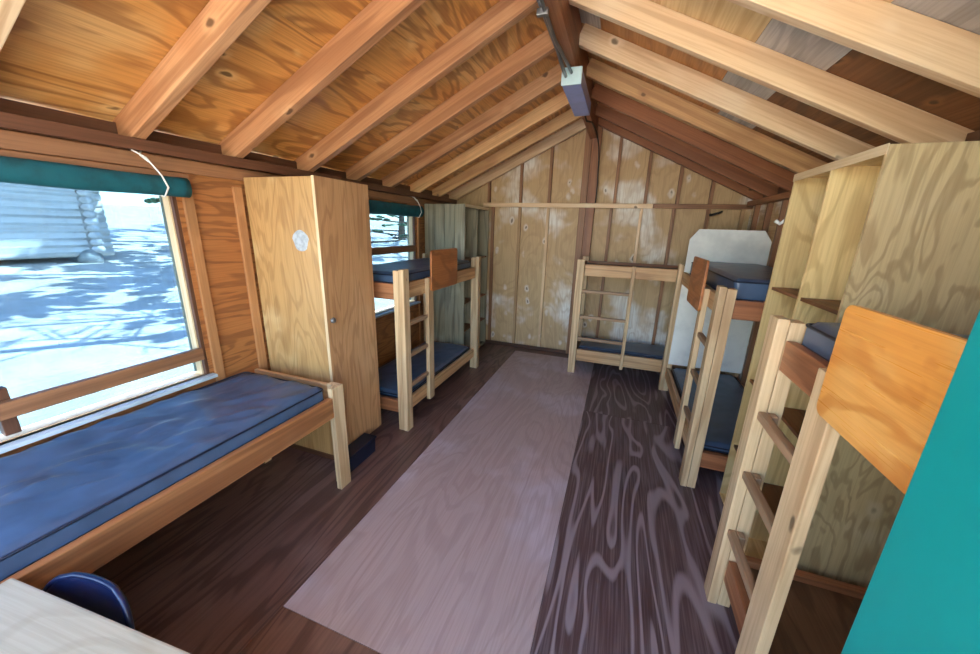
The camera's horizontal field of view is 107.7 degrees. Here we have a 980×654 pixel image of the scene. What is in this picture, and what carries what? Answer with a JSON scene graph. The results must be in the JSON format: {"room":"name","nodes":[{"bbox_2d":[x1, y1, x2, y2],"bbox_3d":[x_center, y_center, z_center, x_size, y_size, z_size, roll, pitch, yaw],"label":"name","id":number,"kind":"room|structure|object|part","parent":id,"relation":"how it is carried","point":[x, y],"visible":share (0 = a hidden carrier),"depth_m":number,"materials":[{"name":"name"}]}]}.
{"room":"dormitory","nodes":[
{"label":"dormitory","id":0,"kind":"room"},
{"bbox_2d":[0,98,456,457],"bbox_3d":[-1.554,-0.248,3.436,0.170,2.412,5.720,7,16,19],"label":"wall","id":1,"kind":"structure","parent":0,"point":[215,223],"depth_m":2.38,"materials":[{"name":"brown wood"}]},
{"bbox_3d":[-2.164,-0.702,1.388,0.020,0.040,1.800,7,16,19],"label":"header trim","id":2,"kind":"part","parent":1,"relation":"part of","materials":[{"name":"red wood"}]},
{"bbox_2d":[0,182,217,453],"bbox_3d":[-2.220,-0.077,1.585,0.155,1.272,1.660,7,16,19],"label":"window","id":3,"kind":"structure","parent":1,"relation":"in","point":[98,304],"depth_m":1.91,"materials":[{"name":"clear glass"}]},
{"bbox_2d":[0,149,191,197],"bbox_3d":[-2.111,-0.682,1.359,0.101,0.238,1.735,7,16,19],"label":"rolled blind","id":4,"kind":"object","parent":3,"relation":"attached to","point":[14,170],"visible":1,"depth_m":1.74,"materials":[{"name":"teal fabric"}]},
{"bbox_3d":[-1.876,-0.846,1.979,0.094,0.237,0.108,7,16,19],"label":"cord","id":5,"kind":"part","parent":4,"relation":"part of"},
{"bbox_3d":[-2.214,0.370,1.690,0.039,0.080,1.596,7,16,19],"label":"cross rail","id":6,"kind":"part","parent":3,"relation":"part of","materials":[{"name":"red wood"}]},
{"bbox_3d":[-2.201,0.530,1.739,0.075,0.022,1.660,7,16,19],"label":"sill","id":7,"kind":"part","parent":3,"relation":"part of","materials":[{"name":"grey paint"}]},
{"bbox_3d":[-1.496,-1.286,3.067,0.070,0.060,5.590,7,16,19],"label":"plate","id":8,"kind":"part","parent":1,"relation":"part of","materials":[{"name":"brown wood"}]},
{"bbox_2d":[370,214,420,318],"bbox_3d":[-1.277,-0.759,4.121,0.155,1.252,1.560,7,16,19],"label":"window","id":9,"kind":"structure","parent":1,"relation":"in","point":[393,237],"depth_m":4.36,"materials":[{"name":"clear glass"}]},
{"bbox_3d":[-1.253,-0.866,4.073,0.039,0.080,1.496,7,16,19],"label":"cross rail","id":10,"kind":"part","parent":9,"relation":"part of","materials":[{"name":"red wood"}]},
{"bbox_3d":[-1.258,-0.162,4.272,0.075,0.022,1.560,7,16,19],"label":"sill","id":11,"kind":"part","parent":9,"relation":"part of","materials":[{"name":"grey paint"}]},
{"bbox_2d":[369,197,423,217],"bbox_3d":[-1.161,-1.356,3.931,0.111,0.254,1.580,7,16,19],"label":"rolled blind","id":12,"kind":"object","parent":1,"relation":"attached to","point":[375,207],"visible":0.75,"depth_m":4.08,"materials":[{"name":"teal fabric"}]},
{"bbox_2d":[91,342,739,653],"bbox_3d":[0.325,1.133,3.103,4.240,0.060,5.920,7,16,19],"label":"floor","id":13,"kind":"structure","parent":0,"point":[530,504],"depth_m":2.23,"materials":[{"name":"brown wood"}]},
{"bbox_2d":[42,572,134,629],"bbox_3d":[-1.330,1.219,1.043,0.418,0.776,0.452,7,16,19],"label":"chair","id":14,"kind":"object","parent":13,"relation":"on","point":[97,594],"visible":0.38,"depth_m":1.14,"materials":[{"name":"blue plastic"}]},
{"bbox_2d":[0,578,189,653],"bbox_3d":[-1.157,1.262,0.920,0.900,0.765,0.450,6,16,14],"label":"table","id":15,"kind":"object","parent":13,"relation":"on","point":[33,620],"visible":1,"depth_m":1.00,"materials":[{"name":"white wood"}]},
{"bbox_2d":[0,368,350,589],"bbox_3d":[-1.758,0.974,1.829,0.815,0.800,1.990,7,16,19],"label":"bed","id":16,"kind":"object","parent":13,"relation":"on","point":[91,551],"visible":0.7,"depth_m":1.65,"materials":[{"name":"brown wood"}]},
{"bbox_2d":[0,372,323,581],"bbox_3d":[-1.768,0.620,1.709,0.752,0.145,1.827,7,16,19],"label":"mattress","id":17,"kind":"object","parent":16,"relation":"on","point":[54,492],"visible":0.98,"depth_m":1.64,"materials":[{"name":"blue fabric"}]},
{"bbox_3d":[-1.466,0.450,2.660,0.713,0.185,0.028,7,16,19],"label":"headboard","id":18,"kind":"part","parent":16,"relation":"part of","materials":[{"name":"beige wood"}]},
{"bbox_3d":[-1.103,0.788,2.575,0.100,0.800,0.100,7,16,19],"label":"leg","id":19,"kind":"part","parent":16,"relation":"part of","materials":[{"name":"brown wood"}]},
{"bbox_2d":[243,175,380,459],"bbox_3d":[-1.361,-0.031,2.933,0.660,2.172,0.543,7,16,19],"label":"wardrobe","id":20,"kind":"object","parent":13,"relation":"on","point":[311,235],"visible":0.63,"depth_m":2.66,"materials":[{"name":"beige wood"}]},
{"bbox_3d":[-1.470,-0.006,2.698,0.610,2.093,0.018,7,16,19],"label":"panel","id":21,"kind":"part","parent":20,"relation":"part of","materials":[{"name":"beige wood"}]},
{"bbox_3d":[-1.085,-0.033,2.832,0.020,2.097,0.539,7,16,19],"label":"door","id":22,"kind":"part","parent":20,"relation":"part of","materials":[{"name":"brown wood"}]},
{"bbox_2d":[348,433,376,472],"bbox_3d":[-1.083,1.029,2.930,0.126,0.148,0.342,7,16,19],"label":"storage box","id":23,"kind":"object","parent":13,"relation":"on","point":[360,449],"visible":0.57,"depth_m":2.91,"materials":[{"name":"blue plastic"}]},
{"bbox_3d":[-1.081,0.966,2.912,0.126,0.018,0.342,7,16,19],"label":"lid","id":24,"kind":"part","parent":23,"relation":"part of","materials":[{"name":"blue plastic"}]},
{"bbox_2d":[373,248,480,430],"bbox_3d":[-0.815,-0.076,4.119,0.837,1.660,1.820,7,16,19],"label":"bunk bed","id":25,"kind":"object","parent":13,"relation":"on","point":[444,273],"visible":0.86,"depth_m":3.47,"materials":[{"name":"brown wood"}]},
{"bbox_3d":[-1.131,-0.344,3.214,0.667,0.140,0.040,7,16,19],"label":"rail","id":26,"kind":"part","parent":25,"relation":"part of","materials":[{"name":"red wood"}]},
{"bbox_3d":[-1.163,0.711,3.506,0.667,0.120,0.040,7,16,19],"label":"rail","id":27,"kind":"part","parent":25,"relation":"part of","materials":[{"name":"red wood"}]},
{"bbox_3d":[-1.206,0.460,4.406,0.038,0.120,1.634,7,16,19],"label":"rail","id":28,"kind":"part","parent":25,"relation":"part of","materials":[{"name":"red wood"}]},
{"bbox_3d":[-0.782,0.240,3.241,0.104,1.520,0.092,7,16,19],"label":"post","id":29,"kind":"part","parent":25,"relation":"part of","materials":[{"name":"brown wood"}]},
{"bbox_2d":[372,258,469,282],"bbox_3d":[-0.823,-0.647,3.965,0.667,0.122,1.622,7,16,19],"label":"mattress","id":30,"kind":"object","parent":25,"relation":"on","point":[418,268],"visible":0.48,"depth_m":3.55,"materials":[{"name":"blue fabric"}]},
{"bbox_2d":[378,342,468,397],"bbox_3d":[-0.856,0.442,4.266,0.667,0.074,1.622,7,16,19],"label":"mattress","id":31,"kind":"object","parent":25,"relation":"on","point":[444,353],"visible":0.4,"depth_m":4.15,"materials":[{"name":"blue fabric"}]},
{"bbox_3d":[-0.898,-0.264,5.050,0.043,1.520,0.092,7,16,19],"label":"post","id":32,"kind":"part","parent":25,"relation":"part of","materials":[{"name":"brown wood"}]},
{"bbox_3d":[-0.607,0.132,3.624,0.040,1.265,0.100,7,16,19],"label":"ladder post","id":33,"kind":"part","parent":25,"relation":"part of","materials":[{"name":"brown wood"}]},
{"bbox_3d":[-0.485,-0.509,3.882,0.038,0.140,1.634,7,16,19],"label":"rail","id":34,"kind":"part","parent":25,"relation":"part of","materials":[{"name":"brown wood"}]},
{"bbox_3d":[-0.517,0.546,4.173,0.038,0.120,1.634,7,16,19],"label":"rail","id":35,"kind":"part","parent":25,"relation":"part of","materials":[{"name":"brown wood"}]},
{"bbox_3d":[-0.198,-0.176,4.813,0.104,1.520,0.092,7,16,19],"label":"post","id":36,"kind":"part","parent":25,"relation":"part of","materials":[{"name":"brown wood"}]},
{"bbox_2d":[424,204,488,346],"bbox_3d":[-0.478,-0.683,5.394,0.604,2.169,0.900,7,16,19],"label":"wardrobe","id":37,"kind":"object","parent":13,"relation":"on","point":[463,227],"visible":0.59,"depth_m":5.07,"materials":[{"name":"grey wood"}]},
{"bbox_2d":[464,323,469,331],"bbox_3d":[-0.575,-0.018,5.364,0.578,0.018,0.423,7,16,19],"label":"shelf","id":38,"kind":"object","parent":37,"relation":"attached to","point":[466,325],"depth_m":5.32,"materials":[{"name":"brown wood"}]},
{"bbox_2d":[465,297,470,303],"bbox_3d":[-0.563,-0.403,5.257,0.578,0.018,0.423,7,16,19],"label":"shelf","id":39,"kind":"object","parent":37,"relation":"attached to","point":[467,299],"depth_m":5.22,"materials":[{"name":"brown wood"}]},
{"bbox_3d":[-0.331,-0.802,5.793,0.600,2.135,0.018,7,16,19],"label":"panel","id":40,"kind":"part","parent":37,"relation":"part of","materials":[{"name":"grey wood"}]},
{"bbox_2d":[567,256,731,374],"bbox_3d":[2.120,-0.089,4.738,1.950,1.530,0.698,7,16,19],"label":"bunk bed","id":41,"kind":"object","parent":13,"relation":"on","point":[585,268],"visible":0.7,"depth_m":4.62,"materials":[{"name":"brown wood"}]},
{"bbox_3d":[1.146,-0.127,4.764,0.092,1.530,0.104,7,16,19],"label":"post","id":42,"kind":"part","parent":41,"relation":"part of","materials":[{"name":"brown wood"}]},
{"bbox_3d":[1.357,-0.277,5.332,0.092,1.530,0.043,7,16,19],"label":"post","id":43,"kind":"part","parent":41,"relation":"part of","materials":[{"name":"brown wood"}]},
{"bbox_2d":[578,336,664,359],"bbox_3d":[2.110,0.321,4.874,1.732,0.068,0.552,7,16,19],"label":"mattress","id":44,"kind":"object","parent":41,"relation":"on","point":[631,348],"visible":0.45,"depth_m":4.86,"materials":[{"name":"blue fabric"}]},
{"bbox_3d":[1.734,-0.088,4.523,0.040,1.340,0.040,7,16,19],"label":"ladder post","id":45,"kind":"part","parent":41,"relation":"part of","materials":[{"name":"brown wood"}]},
{"bbox_3d":[2.043,-0.630,4.311,1.764,0.145,0.038,7,16,19],"label":"rail","id":46,"kind":"part","parent":41,"relation":"part of","materials":[{"name":"brown wood"}]},
{"bbox_3d":[2.250,-0.777,4.867,1.764,0.145,0.038,7,16,19],"label":"rail","id":47,"kind":"part","parent":41,"relation":"part of","materials":[{"name":"beige wood"}]},
{"bbox_3d":[2.009,0.476,4.616,1.764,0.160,0.038,7,16,19],"label":"rail","id":48,"kind":"part","parent":41,"relation":"part of","materials":[{"name":"brown wood"}]},
{"bbox_2d":[658,229,771,487],"bbox_3d":[2.202,0.108,3.272,0.831,1.935,1.940,7,16,19],"label":"bunk bed","id":49,"kind":"object","parent":13,"relation":"on","point":[709,330],"visible":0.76,"depth_m":3.11,"materials":[{"name":"brown wood"}]},
{"bbox_3d":[2.184,0.031,4.274,0.104,1.550,0.092,7,16,19],"label":"post","id":50,"kind":"part","parent":49,"relation":"part of","materials":[{"name":"brown wood"}]},
{"bbox_3d":[1.867,0.768,3.571,0.038,0.125,1.754,7,16,19],"label":"rail","id":51,"kind":"part","parent":49,"relation":"part of","materials":[{"name":"brown wood"}]},
{"bbox_3d":[1.678,0.375,2.999,0.040,1.415,0.100,7,16,19],"label":"ladder post","id":52,"kind":"part","parent":49,"relation":"part of","materials":[{"name":"brown wood"}]},
{"bbox_3d":[1.902,-0.347,3.263,0.038,0.130,1.754,7,16,19],"label":"rail","id":53,"kind":"part","parent":49,"relation":"part of","materials":[{"name":"brown wood"}]},
{"bbox_2d":[672,368,743,453],"bbox_3d":[2.206,0.746,3.423,0.657,0.079,1.712,7,16,19],"label":"mattress","id":54,"kind":"object","parent":49,"relation":"on","point":[729,391],"visible":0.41,"depth_m":3.31,"materials":[{"name":"blue fabric"}]},
{"bbox_3d":[1.560,0.476,2.593,0.104,1.550,0.092,7,16,19],"label":"post","id":55,"kind":"part","parent":49,"relation":"part of","materials":[{"name":"brown wood"}]},
{"bbox_3d":[1.898,1.034,2.613,0.647,0.125,0.040,7,16,19],"label":"rail","id":56,"kind":"part","parent":49,"relation":"part of","materials":[{"name":"red wood"}]},
{"bbox_3d":[2.535,-0.270,4.001,0.757,1.575,0.018,7,16,19],"label":"headboard","id":57,"kind":"part","parent":49,"relation":"part of","materials":[{"name":"white paint"}]},
{"bbox_2d":[689,261,772,301],"bbox_3d":[2.242,-0.416,3.102,0.657,0.171,1.712,7,16,19],"label":"mattress","id":58,"kind":"object","parent":49,"relation":"on","point":[751,281],"visible":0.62,"depth_m":2.67,"materials":[{"name":"blue fabric"}]},
{"bbox_3d":[1.933,-0.081,2.305,0.647,0.130,0.040,7,16,19],"label":"rail","id":59,"kind":"part","parent":49,"relation":"part of","materials":[{"name":"red wood"}]},
{"bbox_2d":[704,305,967,653],"bbox_3d":[1.258,0.890,0.780,0.817,1.700,1.880,7,16,19],"label":"bunk bed","id":60,"kind":"object","parent":13,"relation":"on","point":[884,384],"visible":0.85,"depth_m":1.26,"materials":[{"name":"brown wood"}]},
{"bbox_3d":[0.934,1.445,1.047,0.038,0.130,1.694,7,16,19],"label":"rail","id":61,"kind":"part","parent":60,"relation":"part of","materials":[{"name":"red wood"}]},
{"bbox_3d":[1.241,0.708,1.720,0.104,1.550,0.092,7,16,19],"label":"post","id":62,"kind":"part","parent":60,"relation":"part of","materials":[{"name":"brown wood"}]},
{"bbox_3d":[1.050,0.791,1.282,0.040,1.332,0.130,7,16,19],"label":"ladder post","id":63,"kind":"part","parent":60,"relation":"part of","materials":[{"name":"brown wood"}]},
{"bbox_3d":[0.968,0.326,0.738,0.038,0.132,1.694,7,16,19],"label":"rail","id":64,"kind":"part","parent":60,"relation":"part of","materials":[{"name":"red wood"}]},
{"bbox_3d":[1.580,1.272,1.745,0.647,0.130,0.040,7,16,19],"label":"rail","id":65,"kind":"part","parent":60,"relation":"part of","materials":[{"name":"red wood"}]},
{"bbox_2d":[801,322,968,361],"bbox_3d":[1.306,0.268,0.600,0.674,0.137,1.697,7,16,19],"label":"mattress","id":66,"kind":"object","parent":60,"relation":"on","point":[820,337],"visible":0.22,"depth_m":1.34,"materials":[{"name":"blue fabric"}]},
{"bbox_2d":[719,141,979,587],"bbox_3d":[1.851,0.311,1.947,0.594,2.229,0.874,7,16,19],"label":"wardrobe","id":67,"kind":"object","parent":13,"relation":"on","point":[891,229],"visible":0.59,"depth_m":1.63,"materials":[{"name":"brown wood"}]},
{"bbox_3d":[1.823,1.356,2.202,0.545,0.018,0.779,7,16,19],"label":"panel","id":68,"kind":"part","parent":67,"relation":"part of","materials":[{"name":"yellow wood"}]},
{"bbox_2d":[762,483,783,515],"bbox_3d":[1.774,1.010,1.910,0.533,0.018,0.380,7,16,19],"label":"shelf","id":69,"kind":"object","parent":67,"relation":"attached to","point":[772,492],"depth_m":2.05,"materials":[{"name":"brown wood"}]},
{"bbox_3d":[1.995,0.212,2.273,0.555,2.195,0.018,7,16,19],"label":"panel","id":70,"kind":"part","parent":67,"relation":"part of","materials":[{"name":"yellow wood"}]},
{"bbox_2d":[771,287,798,298],"bbox_3d":[1.942,-0.165,1.974,0.533,0.018,0.380,7,16,19],"label":"shelf","id":71,"kind":"object","parent":67,"relation":"attached to","point":[792,292],"depth_m":2.10,"materials":[{"name":"brown wood"}]},
{"bbox_2d":[781,407,805,437],"bbox_3d":[1.788,0.528,1.776,0.533,0.018,0.380,7,16,19],"label":"shelf","id":72,"kind":"object","parent":67,"relation":"attached to","point":[793,417],"depth_m":1.90,"materials":[{"name":"brown wood"}]},
{"bbox_2d":[800,297,840,314],"bbox_3d":[1.807,-0.069,1.611,0.533,0.018,0.380,7,16,19],"label":"shelf","id":73,"kind":"object","parent":67,"relation":"attached to","point":[830,304],"depth_m":1.75,"materials":[{"name":"brown wood"}]},
{"bbox_3d":[1.888,-0.741,1.622,0.545,0.018,0.779,7,16,19],"label":"panel","id":74,"kind":"part","parent":67,"relation":"part of","materials":[{"name":"yellow wood"}]},
{"bbox_2d":[0,0,979,193],"bbox_3d":[0.401,-1.584,2.328,5.191,1.275,6.370,7,16,19],"label":"ceiling","id":75,"kind":"structure","parent":0,"point":[89,58],"depth_m":1.91,"materials":[{"name":"wood"}]},
{"bbox_2d":[0,0,25,50],"bbox_3d":[-1.395,-1.199,1.069,2.509,1.298,0.060,7,16,19],"label":"rafter","id":76,"kind":"object","parent":75,"relation":"attached to","point":[10,10],"visible":1,"depth_m":1.20,"materials":[{"name":"beige wood"}]},
{"bbox_2d":[112,0,271,139],"bbox_3d":[-1.203,-1.336,1.588,2.509,1.298,0.060,7,16,19],"label":"rafter","id":77,"kind":"object","parent":75,"relation":"attached to","point":[220,23],"visible":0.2,"depth_m":1.67,"materials":[{"name":"brown wood"}]},
{"bbox_2d":[218,0,426,157],"bbox_3d":[-1.017,-1.469,2.088,2.509,1.298,0.060,7,16,19],"label":"rafter","id":78,"kind":"object","parent":75,"relation":"attached to","point":[378,18],"visible":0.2,"depth_m":2.05,"materials":[{"name":"brown wood"}]},
{"bbox_2d":[294,0,538,171],"bbox_3d":[-0.809,-1.617,2.648,2.509,1.298,0.060,7,16,19],"label":"rafter","id":79,"kind":"object","parent":75,"relation":"attached to","point":[504,14],"visible":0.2,"depth_m":2.47,"materials":[{"name":"brown wood"}]},
{"bbox_2d":[344,30,555,180],"bbox_3d":[-0.611,-1.758,3.180,2.509,1.298,0.060,7,16,19],"label":"rafter","id":80,"kind":"object","parent":75,"relation":"attached to","point":[540,47],"visible":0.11,"depth_m":3.00,"materials":[{"name":"brown wood"}]},
{"bbox_2d":[380,64,561,187],"bbox_3d":[-0.415,-1.898,3.708,2.509,1.298,0.060,7,16,19],"label":"rafter","id":81,"kind":"object","parent":75,"relation":"attached to","point":[550,79],"visible":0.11,"depth_m":3.54,"materials":[{"name":"brown wood"}]},
{"bbox_2d":[409,91,569,192],"bbox_3d":[-0.217,-2.039,4.240,2.509,1.298,0.050,7,16,19],"label":"rafter","id":82,"kind":"object","parent":75,"relation":"attached to","point":[558,102],"visible":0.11,"depth_m":4.10,"materials":[{"name":"beige wood"}]},
{"bbox_2d":[431,109,581,196],"bbox_3d":[-0.021,-2.179,4.767,2.509,1.298,0.050,7,16,19],"label":"rafter","id":83,"kind":"object","parent":75,"relation":"attached to","point":[567,117],"visible":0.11,"depth_m":4.63,"materials":[{"name":"beige wood"}]},
{"bbox_2d":[449,118,585,199],"bbox_3d":[0.161,-2.309,5.259,2.509,1.298,0.050,7,16,19],"label":"rafter","id":84,"kind":"object","parent":75,"relation":"attached to","point":[578,126],"visible":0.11,"depth_m":5.11,"materials":[{"name":"beige wood"}]},
{"bbox_2d":[536,0,572,77],"bbox_3d":[-0.010,-1.534,1.184,0.099,0.124,3.287,7,16,19],"label":"conduit","id":85,"kind":"object","parent":75,"relation":"attached to","point":[542,11],"visible":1,"depth_m":2.25,"materials":[{"name":"metal"}]},
{"bbox_2d":[544,0,598,138],"bbox_3d":[0.437,-2.000,2.187,0.090,0.330,5.799,7,16,19],"label":"ridge beam","id":86,"kind":"structure","parent":75,"relation":"attached to","point":[565,19],"depth_m":2.45,"materials":[{"name":"brown wood"}]},
{"bbox_2d":[561,66,590,115],"bbox_3d":[0.746,-1.983,3.036,0.151,0.139,0.815,7,16,19],"label":"light fixture","id":87,"kind":"object","parent":86,"relation":"hanging from","point":[574,86],"visible":0.83,"depth_m":2.85,"materials":[{"name":"grey metal"}]},
{"bbox_2d":[598,117,762,199],"bbox_3d":[2.529,-2.027,4.451,2.449,1.269,0.055,7,16,19],"label":"rafter","id":88,"kind":"object","parent":75,"relation":"attached to","point":[615,129],"visible":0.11,"depth_m":4.47,"materials":[{"name":"brown wood"}]},
{"bbox_2d":[595,103,778,196],"bbox_3d":[2.377,-1.919,4.041,2.449,1.269,0.055,7,16,19],"label":"rafter","id":89,"kind":"object","parent":75,"relation":"attached to","point":[672,144],"visible":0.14,"depth_m":4.05,"materials":[{"name":"brown wood"}]},
{"bbox_2d":[591,83,794,190],"bbox_3d":[2.180,-1.779,3.514,2.449,1.269,0.055,7,16,19],"label":"rafter","id":90,"kind":"object","parent":75,"relation":"attached to","point":[746,161],"visible":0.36,"depth_m":3.52,"materials":[{"name":"brown wood"}]},
{"bbox_2d":[586,58,827,173],"bbox_3d":[1.984,-1.639,2.986,2.449,1.269,0.055,7,16,19],"label":"rafter","id":91,"kind":"object","parent":75,"relation":"attached to","point":[781,154],"visible":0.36,"depth_m":3.00,"materials":[{"name":"beige wood"}]},
{"bbox_2d":[579,23,874,160],"bbox_3d":[1.788,-1.499,2.458,2.449,1.269,0.055,7,16,19],"label":"rafter","id":92,"kind":"object","parent":75,"relation":"attached to","point":[826,141],"visible":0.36,"depth_m":2.47,"materials":[{"name":"beige wood"}]},
{"bbox_2d":[569,0,973,143],"bbox_3d":[1.594,-1.361,1.935,2.449,1.269,0.055,7,16,19],"label":"rafter","id":93,"kind":"object","parent":75,"relation":"attached to","point":[888,117],"visible":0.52,"depth_m":1.92,"materials":[{"name":"beige wood"}]},
{"bbox_2d":[726,0,979,97],"bbox_3d":[1.399,-1.222,1.412,2.449,1.269,0.055,7,16,19],"label":"rafter","id":94,"kind":"object","parent":75,"relation":"attached to","point":[944,53],"visible":1,"depth_m":1.37,"materials":[{"name":"beige wood"}]},
{"bbox_2d":[457,126,752,353],"bbox_3d":[1.327,-1.185,5.211,4.240,3.442,0.150,7,16,19],"label":"wall","id":95,"kind":"structure","parent":0,"point":[545,216],"depth_m":5.17,"materials":[{"name":"brown wood"}]},
{"bbox_3d":[0.286,0.281,5.972,1.940,0.050,0.004,7,16,19],"label":"plate","id":96,"kind":"part","parent":95,"relation":"part of","materials":[{"name":"brown wood"}]},
{"bbox_2d":[584,116,599,202],"bbox_3d":[1.184,-1.902,4.175,0.047,0.748,1.520,8,17,21],"label":"cable","id":97,"kind":"object","parent":95,"relation":"attached to","point":[584,116],"visible":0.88,"depth_m":4.67,"materials":[{"name":"brown plastic"}]},
{"bbox_2d":[709,211,722,215],"bbox_3d":[2.837,-1.438,4.546,0.092,0.074,0.180,-7,18,-30],"label":"wall hook","id":98,"kind":"object","parent":95,"relation":"attached to","point":[716,213],"visible":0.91,"depth_m":4.50,"materials":[{"name":"black metal"}]},
{"bbox_2d":[738,130,979,385],"bbox_3d":[2.266,0.213,2.139,0.190,2.441,5.720,7,16,19],"label":"wall","id":99,"kind":"structure","parent":0,"point":[766,210],"depth_m":3.80,"materials":[{"name":"brown wood"}]},
{"bbox_3d":[2.229,-0.821,1.807,0.090,0.053,5.590,7,16,19],"label":"plate","id":100,"kind":"part","parent":99,"relation":"part of","materials":[{"name":"brown wood"}]},
{"bbox_3d":[-0.616,0.445,0.072,4.240,2.924,0.100,7,16,19],"label":"wall","id":101,"kind":"structure","parent":0,"visible":0},
{"bbox_2d":[841,310,979,653],"bbox_3d":[0.584,0.830,0.336,0.100,1.988,0.965,7,16,19],"label":"door","id":102,"kind":"structure","parent":101,"relation":"in","point":[922,595],"depth_m":0.59,"materials":[{"name":"teal paint"}]},
{"label":"outside","id":103,"kind":"structure","parent":0,"visible":0},
{"bbox_2d":[0,305,393,435],"bbox_3d":[-5.550,-1.449,6.625,75.000,3.210,65.000,7,16,19],"label":"ground","id":104,"kind":"structure","parent":103,"point":[393,305],"depth_m":3.97,"materials":[{"name":"white snow"}]}
]}

